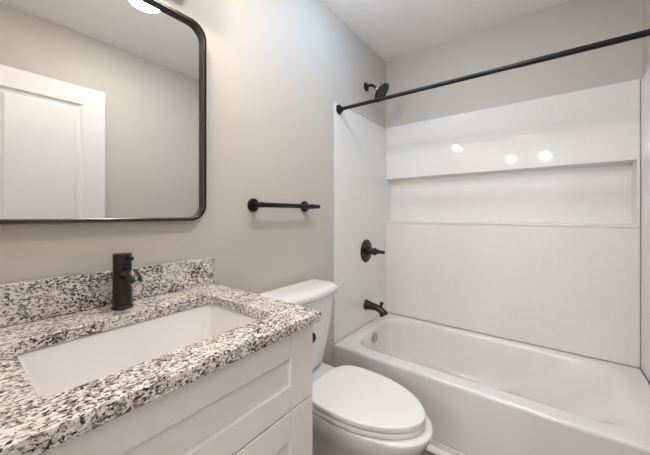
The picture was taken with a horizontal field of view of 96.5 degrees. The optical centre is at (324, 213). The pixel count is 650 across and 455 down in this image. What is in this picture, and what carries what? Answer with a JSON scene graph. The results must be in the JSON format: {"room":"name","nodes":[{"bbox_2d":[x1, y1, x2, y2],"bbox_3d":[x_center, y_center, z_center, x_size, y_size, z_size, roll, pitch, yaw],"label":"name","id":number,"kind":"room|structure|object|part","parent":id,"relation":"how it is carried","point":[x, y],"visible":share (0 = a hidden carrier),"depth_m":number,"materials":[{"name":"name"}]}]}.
{"room":"bathroom","nodes":[
{"label":"bathroom","id":0,"kind":"room"},
{"bbox_2d":[0,0,385,366],"bbox_3d":[-0.204,-0.045,1.638,0.100,2.550,2.640,0,0,37],"label":"wall","id":1,"kind":"structure","parent":0,"point":[277,70],"depth_m":1.41,"materials":[{"name":"beige paint"}]},
{"bbox_2d":[0,0,206,223],"bbox_3d":[-0.672,-0.361,0.913,0.030,0.774,0.628,0,0,37],"label":"wall mirror","id":2,"kind":"object","parent":1,"relation":"attached to","point":[103,103],"visible":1,"depth_m":0.90,"materials":[{"name":"clear glass"}]},
{"bbox_2d":[0,257,214,327],"bbox_3d":[-0.670,0.231,0.923,0.020,0.106,0.694,0,0,37],"label":"backsplash","id":3,"kind":"structure","parent":1,"relation":"attached to","point":[32,300],"depth_m":0.85,"materials":[{"name":"stone"}]},
{"bbox_2d":[247,198,319,211],"bbox_3d":[-0.193,-0.042,1.507,0.075,0.064,0.455,0,0,37],"label":"towel bar","id":4,"kind":"object","parent":1,"relation":"attached to","point":[253,205],"visible":1,"depth_m":1.40,"materials":[{"name":"black metal"}]},
{"bbox_3d":[-0.312,-0.042,1.352,0.074,0.064,0.064,0,0,37],"label":"post","id":5,"kind":"part","parent":4,"relation":"part of","materials":[{"name":"black metal"}]},
{"bbox_3d":[-0.090,-0.042,1.643,0.074,0.064,0.064,0,0,37],"label":"post","id":6,"kind":"part","parent":4,"relation":"part of","materials":[{"name":"black metal"}]},
{"bbox_2d":[364,82,388,102],"bbox_3d":[0.391,-0.928,2.182,0.189,0.176,0.148,0,0,37],"label":"shower","id":7,"kind":"object","parent":1,"relation":"attached to","point":[382,90],"visible":0.87,"depth_m":2.15,"materials":[{"name":"black metal"}]},
{"bbox_2d":[421,449,435,454],"bbox_3d":[0.876,1.260,0.829,2.800,0.060,2.620,0,0,37],"label":"floor","id":8,"kind":"structure","parent":0,"point":[426,452],"depth_m":1.49,"materials":[{"name":"plastic"}]},
{"bbox_2d":[40,325,311,454],"bbox_3d":[-0.460,0.773,0.761,0.547,0.914,0.679,0,0,37],"label":"vanity cabinet","id":9,"kind":"object","parent":8,"relation":"on","point":[259,403],"visible":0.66,"depth_m":0.65,"materials":[{"name":"paint"}]},
{"bbox_2d":[0,257,320,454],"bbox_3d":[-0.448,0.246,0.754,0.577,0.137,0.694,0,0,37],"label":"countertop","id":10,"kind":"structure","parent":9,"relation":"on","point":[39,313],"depth_m":0.70,"materials":[{"name":"stone"}]},
{"bbox_2d":[111,252,142,310],"bbox_3d":[-0.583,0.202,0.856,0.141,0.166,0.057,0,0,37],"label":"faucet","id":11,"kind":"object","parent":10,"relation":"on","point":[124,276],"visible":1,"depth_m":0.86,"materials":[{"name":"black metal"}]},
{"bbox_3d":[-0.616,0.136,0.882,0.049,0.034,0.049,0,0,37],"label":"handle","id":12,"kind":"part","parent":11,"relation":"part of","materials":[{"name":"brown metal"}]},
{"bbox_3d":[-0.569,0.180,0.846,0.106,0.042,0.034,0,0,37],"label":"spout","id":13,"kind":"part","parent":11,"relation":"part of","materials":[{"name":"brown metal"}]},
{"bbox_2d":[17,304,259,396],"bbox_3d":[-0.421,0.402,0.736,0.370,0.172,0.526,0,0,37],"label":"sink","id":14,"kind":"object","parent":10,"relation":"in","point":[51,370],"visible":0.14,"depth_m":0.80,"materials":[{"name":"ceramic"}]},
{"bbox_3d":[-0.253,0.431,0.605,0.006,0.079,0.495,0,0,37],"label":"panel","id":15,"kind":"part","parent":9,"relation":"part of","materials":[{"name":"paint"}]},
{"bbox_3d":[-0.147,0.833,0.737,0.020,0.585,0.338,0,0,37],"label":"door","id":16,"kind":"part","parent":9,"relation":"part of","materials":[{"name":"paint"}]},
{"bbox_3d":[-0.151,0.833,0.740,0.006,0.435,0.156,0,0,37],"label":"panel","id":17,"kind":"part","parent":9,"relation":"part of","materials":[{"name":"paint"}]},
{"bbox_2d":[259,279,432,454],"bbox_3d":[0.097,0.800,1.305,0.754,0.859,0.442,0,0,37],"label":"toilet","id":18,"kind":"object","parent":8,"relation":"on","point":[356,410],"visible":0.59,"depth_m":1.19,"materials":[{"name":"ceramic"}]},
{"bbox_3d":[-0.117,0.397,1.467,0.217,0.052,0.442,0,0,37],"label":"tank lid","id":19,"kind":"part","parent":18,"relation":"part of","materials":[{"name":"ceramic"}]},
{"bbox_3d":[-0.080,0.599,1.381,0.033,0.049,0.103,0,0,37],"label":"flush lever","id":20,"kind":"part","parent":18,"relation":"part of","materials":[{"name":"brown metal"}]},
{"bbox_3d":[-0.120,0.611,1.469,0.190,0.374,0.412,0,0,37],"label":"tank","id":21,"kind":"part","parent":18,"relation":"part of","materials":[{"name":"ceramic"}]},
{"bbox_3d":[0.179,0.805,1.237,0.486,0.022,0.358,0,0,37],"label":"seat","id":22,"kind":"part","parent":18,"relation":"part of","materials":[{"name":"plastic"}]},
{"bbox_3d":[0.179,0.778,1.237,0.488,0.026,0.360,0,0,37],"label":"seat lid","id":23,"kind":"part","parent":18,"relation":"part of","materials":[{"name":"plastic"}]},
{"bbox_2d":[334,313,649,454],"bbox_3d":[0.898,1.042,1.748,1.519,0.377,0.778,0,0,37],"label":"bathtub","id":24,"kind":"object","parent":8,"relation":"on","point":[480,394],"visible":0.93,"depth_m":1.52,"materials":[{"name":"plastic"}]},
{"bbox_3d":[0.369,0.924,2.163,0.022,0.078,0.078,0,0,37],"label":"overflow plate","id":25,"kind":"part","parent":24,"relation":"part of","materials":[{"name":"silver metal"}]},
{"bbox_2d":[426,444,450,454],"bbox_3d":[0.665,1.219,1.422,1.515,0.022,0.020,0,0,37],"label":"trim","id":26,"kind":"structure","parent":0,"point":[433,449],"depth_m":1.49,"materials":[{"name":"white paint"}]},
{"bbox_2d":[321,0,567,62],"bbox_3d":[-0.328,-1.350,-0.755,2.800,0.060,6.600,0,0,37],"label":"ceiling","id":27,"kind":"structure","parent":0,"point":[394,29],"depth_m":1.96,"materials":[{"name":"white paint"}]},
{"bbox_2d":[386,0,642,372],"bbox_3d":[1.230,-0.045,2.103,1.620,2.550,0.164,0,0,37],"label":"wall","id":28,"kind":"structure","parent":0,"point":[569,24],"depth_m":1.93,"materials":[{"name":"beige paint"}]},
{"bbox_2d":[334,67,649,381],"bbox_3d":[0.924,0.052,1.773,1.532,1.594,0.850,0,0,37],"label":"tub surround","id":29,"kind":"object","parent":28,"relation":"attached to","point":[526,221],"visible":0.88,"depth_m":1.95,"materials":[{"name":"white plastic"}]},
{"bbox_3d":[0.297,0.057,2.211,0.003,1.584,0.788,0,0,37],"label":"panel","id":30,"kind":"part","parent":29,"relation":"part of","materials":[{"name":"white plastic"}]},
{"bbox_2d":[360,239,384,261],"bbox_3d":[0.380,0.284,2.188,0.158,0.176,0.176,0,0,37],"label":"shower valve","id":31,"kind":"object","parent":29,"relation":"attached to","point":[366,251],"visible":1,"depth_m":2.19,"materials":[{"name":"black metal"}]},
{"bbox_3d":[0.415,0.283,2.161,0.070,0.038,0.038,0,0,37],"label":"lever","id":32,"kind":"part","parent":31,"relation":"part of","materials":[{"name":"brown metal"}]},
{"bbox_2d":[364,299,387,316],"bbox_3d":[0.388,0.709,2.180,0.180,0.113,0.080,0,0,37],"label":"tub spout","id":33,"kind":"object","parent":29,"relation":"attached to","point":[368,305],"visible":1,"depth_m":2.16,"materials":[{"name":"black metal"}]},
{"bbox_2d":[336,29,649,114],"bbox_3d":[0.701,-0.692,1.487,1.516,0.078,0.066,0,0,37],"label":"shower rod","id":34,"kind":"object","parent":29,"relation":"attached to","point":[645,33],"visible":1,"depth_m":1.33,"materials":[{"name":"black metal"}]},
{"bbox_3d":[1.511,0.052,1.288,0.011,1.594,0.788,0,0,37],"label":"panel","id":35,"kind":"part","parent":29,"relation":"part of","materials":[{"name":"white plastic"}]},
{"bbox_2d":[643,0,649,384],"bbox_3d":[1.130,-0.045,0.623,0.187,2.550,2.640,0,0,37],"label":"wall","id":36,"kind":"structure","parent":0,"point":[646,3],"depth_m":1.55,"materials":[{"name":"beige paint"}]}
]}

